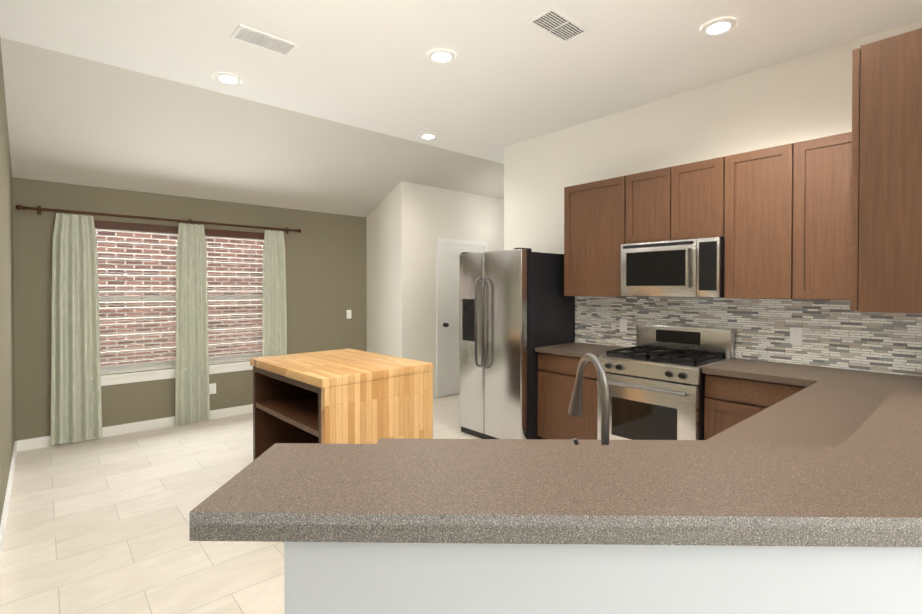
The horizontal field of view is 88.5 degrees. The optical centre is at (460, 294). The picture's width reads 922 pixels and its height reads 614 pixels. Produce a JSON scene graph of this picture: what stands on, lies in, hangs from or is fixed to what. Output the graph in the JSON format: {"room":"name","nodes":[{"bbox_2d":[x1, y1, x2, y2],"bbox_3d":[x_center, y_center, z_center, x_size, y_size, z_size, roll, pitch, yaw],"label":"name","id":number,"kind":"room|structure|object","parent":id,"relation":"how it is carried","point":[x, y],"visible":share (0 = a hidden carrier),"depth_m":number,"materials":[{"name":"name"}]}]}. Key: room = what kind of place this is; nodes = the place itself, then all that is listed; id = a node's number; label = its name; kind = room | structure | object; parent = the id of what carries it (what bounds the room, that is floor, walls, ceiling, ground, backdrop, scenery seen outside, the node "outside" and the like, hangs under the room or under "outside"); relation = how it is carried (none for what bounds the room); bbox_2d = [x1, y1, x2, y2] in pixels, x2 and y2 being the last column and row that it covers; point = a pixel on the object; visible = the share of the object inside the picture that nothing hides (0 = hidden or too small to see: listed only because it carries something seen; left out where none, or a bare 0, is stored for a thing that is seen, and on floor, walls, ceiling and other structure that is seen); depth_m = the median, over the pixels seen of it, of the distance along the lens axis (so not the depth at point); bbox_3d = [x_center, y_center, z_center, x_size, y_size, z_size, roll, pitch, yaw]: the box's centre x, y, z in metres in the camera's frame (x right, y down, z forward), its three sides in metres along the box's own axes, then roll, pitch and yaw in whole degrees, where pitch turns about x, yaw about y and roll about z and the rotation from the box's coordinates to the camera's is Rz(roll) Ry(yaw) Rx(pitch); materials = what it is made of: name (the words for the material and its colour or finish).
{"room":"kitchen","nodes":[
{"label":"kitchen","id":0,"kind":"room"},
{"bbox_2d":[0,40,14,523],"bbox_3d":[-1.037,-0.094,0.800,0.120,3.050,8.900,-1,1,-42],"label":"wall","id":1,"kind":"structure","parent":0,"point":[7,423],"depth_m":3.28,"materials":[{"name":"brown paint"}]},
{"bbox_2d":[0,441,18,563],"bbox_3d":[-1.020,1.383,0.899,0.014,0.095,8.800,-1,1,-42],"label":"baseboard","id":2,"kind":"structure","parent":1,"relation":"attached to","point":[16,445],"depth_m":3.09,"materials":[{"name":"white wood"}]},
{"bbox_2d":[12,177,366,440],"bbox_3d":[-2.672,0.150,5.402,3.775,2.460,0.150,-1,1,-42],"label":"wall","id":3,"kind":"structure","parent":0,"point":[326,271],"depth_m":4.95,"materials":[{"name":"brown paint"}]},
{"bbox_2d":[18,404,252,450],"bbox_3d":[-2.606,1.333,5.364,3.505,0.095,0.014,-1,1,-42],"label":"baseboard","id":4,"kind":"structure","parent":3,"relation":"attached to","point":[31,443],"depth_m":4.78,"materials":[{"name":"white wood"}]},
{"bbox_2d":[15,205,301,233],"bbox_3d":[-2.935,-0.766,4.984,2.558,0.080,0.108,-1,1,-42],"label":"curtain rod","id":5,"kind":"object","parent":3,"relation":"attached to","point":[39,209],"visible":0.96,"depth_m":4.72,"materials":[{"name":"brown metal"}]},
{"bbox_2d":[51,209,101,444],"bbox_3d":[-3.581,0.296,4.405,0.374,2.150,0.082,-1,1,-42],"label":"curtain","id":6,"kind":"object","parent":5,"relation":"hanging from","point":[76,409],"visible":0.96,"depth_m":4.40,"materials":[{"name":"fabric"}]},
{"bbox_2d":[175,219,209,424],"bbox_3d":[-2.862,0.289,5.042,0.330,2.150,0.082,-1,1,-42],"label":"curtain","id":7,"kind":"object","parent":5,"relation":"hanging from","point":[192,398],"visible":0.94,"depth_m":5.04,"materials":[{"name":"fabric"}]},
{"bbox_2d":[262,226,286,356],"bbox_3d":[-2.211,0.283,5.619,0.308,2.150,0.082,-1,1,-42],"label":"curtain","id":8,"kind":"object","parent":5,"relation":"hanging from","point":[274,323],"visible":0.71,"depth_m":5.62,"materials":[{"name":"fabric"}]},
{"bbox_2d":[91,228,263,385],"bbox_3d":[-2.940,0.083,5.126,1.960,1.600,0.165,-1,1,-42],"label":"window","id":9,"kind":"structure","parent":3,"relation":"in","point":[123,378],"depth_m":4.92,"materials":[{"name":"white"}]},
{"bbox_2d":[94,220,178,374],"bbox_3d":[-3.297,0.036,4.791,0.874,1.494,0.064,-1,1,-42],"label":"window blinds","id":10,"kind":"object","parent":9,"relation":"attached to","point":[132,226],"visible":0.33,"depth_m":4.80,"materials":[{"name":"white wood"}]},
{"bbox_2d":[204,229,264,363],"bbox_3d":[-2.565,0.028,5.440,0.874,1.494,0.064,-1,1,-42],"label":"window blinds","id":11,"kind":"object","parent":9,"relation":"attached to","point":[228,233],"visible":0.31,"depth_m":5.41,"materials":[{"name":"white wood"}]},
{"bbox_2d":[209,383,215,393],"bbox_3d":[-2.748,1.047,5.237,0.072,0.116,0.006,-1,1,-42],"label":"electrical outlet plate","id":12,"kind":"object","parent":3,"relation":"attached to","point":[212,387],"depth_m":5.24,"materials":[{"name":"white plastic"}]},
{"bbox_2d":[347,310,350,318],"bbox_3d":[-1.498,0.270,6.335,0.072,0.116,0.011,-1,1,-42],"label":"light switch","id":13,"kind":"object","parent":3,"relation":"attached to","point":[348,311],"depth_m":6.33,"materials":[{"name":"white plastic"}]},
{"bbox_2d":[0,393,481,613],"bbox_3d":[1.046,1.435,2.731,5.935,0.050,9.200,-1,1,-42],"label":"floor","id":14,"kind":"structure","parent":0,"point":[98,526],"depth_m":2.81,"materials":[{"name":"tile"}]},
{"bbox_2d":[250,349,432,460],"bbox_3d":[-0.898,0.944,3.474,0.889,0.914,1.179,-1,1,-42],"label":"kitchen island","id":15,"kind":"object","parent":14,"relation":"on","point":[346,396],"visible":0.71,"depth_m":3.20,"materials":[{"name":"brown wood"}]},
{"bbox_2d":[460,248,574,438],"bbox_3d":[0.522,0.487,4.679,0.860,1.802,0.825,-1,1,-42],"label":"fridge","id":16,"kind":"object","parent":14,"relation":"on","point":[517,306],"visible":0.94,"depth_m":4.36,"materials":[{"name":"silver metal"}]},
{"bbox_2d":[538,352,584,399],"bbox_3d":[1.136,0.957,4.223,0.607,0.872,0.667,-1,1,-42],"label":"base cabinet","id":17,"kind":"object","parent":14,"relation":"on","point":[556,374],"depth_m":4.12,"materials":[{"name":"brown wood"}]},
{"bbox_2d":[535,342,736,367],"bbox_3d":[1.359,0.500,3.908,0.670,0.045,1.431,-1,1,-42],"label":"countertop","id":18,"kind":"structure","parent":17,"relation":"on","point":[650,355],"depth_m":3.67,"materials":[{"name":"brown stone"}]},
{"bbox_2d":[284,542,921,613],"bbox_3d":[0.743,0.917,1.195,2.074,1.020,1.012,-1,1,-42],"label":"wall","id":19,"kind":"structure","parent":14,"relation":"on","point":[388,578],"depth_m":0.80,"materials":[{"name":"grey paint"}]},
{"bbox_2d":[189,388,921,546],"bbox_3d":[0.656,0.381,1.193,2.198,0.048,1.373,-1,1,-42],"label":"bar","id":20,"kind":"object","parent":19,"relation":"on","point":[861,486],"visible":1,"depth_m":0.85,"materials":[{"name":"brown stone"}]},
{"bbox_2d":[585,356,676,387],"bbox_3d":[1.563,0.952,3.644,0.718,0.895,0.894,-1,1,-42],"label":"control panel","id":21,"kind":"object","parent":14,"relation":"on","point":[614,369],"depth_m":3.58,"materials":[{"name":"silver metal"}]},
{"bbox_2d":[377,358,921,445],"bbox_3d":[1.142,0.524,1.991,3.540,0.040,1.405,-1,1,-42],"label":"countertop","id":22,"kind":"structure","parent":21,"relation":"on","point":[738,402],"depth_m":3.02,"materials":[{"name":"brown stone"}]},
{"bbox_2d":[568,353,609,444],"bbox_3d":[0.346,0.338,1.319,0.232,0.345,0.241,-1,1,-42],"label":"faucet","id":23,"kind":"object","parent":22,"relation":"on","point":[575,409],"visible":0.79,"depth_m":1.26,"materials":[{"name":"silver metal"}]},
{"bbox_2d":[597,324,734,439],"bbox_3d":[1.547,0.832,3.628,0.761,1.135,0.757,-1,1,-42],"label":"stove","id":24,"kind":"object","parent":14,"relation":"on","point":[657,386],"depth_m":3.46,"materials":[{"name":"silver metal"}]},
{"bbox_2d":[366,189,393,355],"bbox_3d":[-1.022,-0.155,6.293,0.120,3.050,0.700,-1,1,-42],"label":"wall","id":25,"kind":"structure","parent":0,"point":[380,222],"depth_m":6.24,"materials":[{"name":"white paint"}]},
{"bbox_2d":[394,181,503,396],"bbox_3d":[0.010,-0.159,6.620,2.100,3.050,0.120,-1,1,-42],"label":"wall","id":26,"kind":"structure","parent":0,"point":[407,224],"depth_m":6.11,"materials":[{"name":"white paint"}]},
{"bbox_2d":[436,238,487,397],"bbox_3d":[0.030,0.312,6.543,0.935,2.110,0.030,-1,1,-42],"label":"door frame","id":27,"kind":"structure","parent":26,"relation":"attached to","point":[439,241],"depth_m":6.24,"materials":[{"name":"white wood"}]},
{"bbox_2d":[441,243,484,395],"bbox_3d":[0.055,0.338,6.516,0.809,2.035,0.100,-1,1,-42],"label":"door","id":28,"kind":"structure","parent":26,"relation":"in","point":[450,319],"depth_m":6.39,"materials":[{"name":"white paint"}]},
{"bbox_2d":[0,0,921,216],"bbox_3d":[1.059,-1.341,2.685,5.935,0.797,9.160,-1,1,-42],"label":"ceiling","id":29,"kind":"structure","parent":0,"point":[343,106],"depth_m":3.57,"materials":[{"name":"white paint"}]},
{"bbox_2d":[214,73,241,83],"bbox_3d":[-1.777,-1.643,3.615,0.194,0.009,0.194,-1,1,-42],"label":"recessed light","id":30,"kind":"object","parent":29,"relation":"in","point":[228,78],"visible":1,"depth_m":3.60,"materials":[{"name":"white"}]},
{"bbox_2d":[230,24,298,56],"bbox_3d":[-1.271,-1.639,3.075,0.370,0.008,0.200,-1,1,-42],"label":"ceiling vent","id":31,"kind":"object","parent":29,"relation":"in","point":[258,39],"visible":1,"depth_m":3.06,"materials":[{"name":"white metal"}]},
{"bbox_2d":[419,133,437,138],"bbox_3d":[-0.342,-1.658,4.981,0.194,0.009,0.194,-1,1,-42],"label":"recessed light","id":32,"kind":"object","parent":29,"relation":"in","point":[428,135],"visible":1,"depth_m":4.96,"materials":[{"name":"white"}]},
{"bbox_2d":[428,49,455,62],"bbox_3d":[-0.133,-1.639,3.269,0.194,0.009,0.194,-1,1,-42],"label":"recessed light","id":33,"kind":"object","parent":29,"relation":"in","point":[441,55],"visible":1,"depth_m":3.25,"materials":[{"name":"white"}]},
{"bbox_2d":[526,7,589,43],"bbox_3d":[0.599,-1.637,2.895,0.370,0.008,0.200,-1,1,-42],"label":"ceiling vent","id":34,"kind":"object","parent":29,"relation":"in","point":[557,24],"visible":1,"depth_m":2.88,"materials":[{"name":"white metal"}]},
{"bbox_2d":[701,18,736,34],"bbox_3d":[1.580,-1.635,2.904,0.194,0.009,0.194,-1,1,-42],"label":"recessed light","id":35,"kind":"object","parent":29,"relation":"in","point":[718,26],"visible":1,"depth_m":2.88,"materials":[{"name":"white"}]},
{"bbox_2d":[504,20,921,297],"bbox_3d":[1.805,-0.130,4.009,0.120,3.050,3.830,-1,1,-42],"label":"wall","id":36,"kind":"structure","parent":0,"point":[803,98],"depth_m":3.85,"materials":[{"name":"white paint"}]},
{"bbox_2d":[564,174,632,296],"bbox_3d":[1.298,-0.483,4.236,0.328,1.008,0.677,-1,1,-42],"label":"upper cabinet","id":37,"kind":"object","parent":36,"relation":"attached to","point":[596,213],"depth_m":4.14,"materials":[{"name":"brown wood"}]},
{"bbox_2d":[620,319,626,331],"bbox_3d":[1.469,0.282,4.284,0.006,0.116,0.072,-1,1,-42],"label":"electrical outlet plate","id":38,"kind":"object","parent":36,"relation":"attached to","point":[623,322],"depth_m":4.28,"materials":[{"name":"white plastic"}]},
{"bbox_2d":[633,169,660,231],"bbox_3d":[1.628,-0.698,3.862,0.328,0.570,0.440,-1,1,-42],"label":"upper cabinet","id":39,"kind":"object","parent":36,"relation":"attached to","point":[646,185],"depth_m":3.78,"materials":[{"name":"brown wood"}]},
{"bbox_2d":[617,228,692,296],"bbox_3d":[1.653,-0.227,3.784,0.400,0.494,0.599,-1,1,-42],"label":"door","id":40,"kind":"structure","parent":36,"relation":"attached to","point":[649,264],"depth_m":3.66,"materials":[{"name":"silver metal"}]},
{"bbox_2d":[621,237,724,297],"bbox_3d":[1.690,-0.193,3.712,0.442,0.427,0.754,-1,1,-42],"label":"microwave","id":41,"kind":"object","parent":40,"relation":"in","point":[680,266],"depth_m":3.55,"materials":[{"name":"silver metal"}]},
{"bbox_2d":[661,157,724,227],"bbox_3d":[1.837,-0.695,3.625,0.328,0.570,0.442,-1,1,-42],"label":"upper cabinet","id":42,"kind":"object","parent":36,"relation":"attached to","point":[692,194],"depth_m":3.51,"materials":[{"name":"brown wood"}]},
{"bbox_2d":[693,224,724,297],"bbox_3d":[1.904,-0.224,3.501,0.400,0.494,0.156,-1,1,-42],"label":"control panel","id":43,"kind":"object","parent":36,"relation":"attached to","point":[709,241],"depth_m":3.37,"materials":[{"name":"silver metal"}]},
{"bbox_2d":[575,296,921,376],"bbox_3d":[2.024,0.264,3.669,0.008,0.470,2.755,-1,1,-42],"label":"tile backsplash","id":44,"kind":"structure","parent":36,"relation":"attached to","point":[840,334],"depth_m":3.37,"materials":[{"name":"tile"}]},
{"bbox_2d":[725,146,776,298],"bbox_3d":[2.121,-0.473,3.308,0.328,1.008,0.534,-1,1,-42],"label":"upper cabinet","id":45,"kind":"object","parent":36,"relation":"attached to","point":[750,177],"depth_m":3.23,"materials":[{"name":"brown wood"}]},
{"bbox_2d":[790,327,801,344],"bbox_3d":[2.338,0.293,3.304,0.006,0.116,0.072,-1,1,-42],"label":"electrical outlet plate","id":46,"kind":"object","parent":36,"relation":"attached to","point":[795,335],"depth_m":3.30,"materials":[{"name":"white plastic"}]},
{"bbox_2d":[777,133,844,299],"bbox_3d":[2.371,-0.470,3.026,0.328,1.008,0.472,-1,1,-42],"label":"upper cabinet","id":47,"kind":"object","parent":36,"relation":"attached to","point":[836,217],"depth_m":2.98,"materials":[{"name":"brown wood"}]},
{"bbox_2d":[845,28,921,313],"bbox_3d":[1.818,-0.446,1.876,0.455,1.030,0.352,-1,1,-42],"label":"upper cabinet","id":48,"kind":"object","parent":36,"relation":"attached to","point":[883,148],"depth_m":1.78,"materials":[{"name":"brown wood"}]},
{"label":"outside","id":49,"kind":"structure","parent":0,"visible":0},
{"bbox_2d":[96,230,263,365],"bbox_3d":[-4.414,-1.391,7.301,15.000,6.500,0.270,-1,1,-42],"label":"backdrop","id":50,"kind":"structure","parent":49,"point":[114,233],"depth_m":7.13,"materials":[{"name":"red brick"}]}
]}

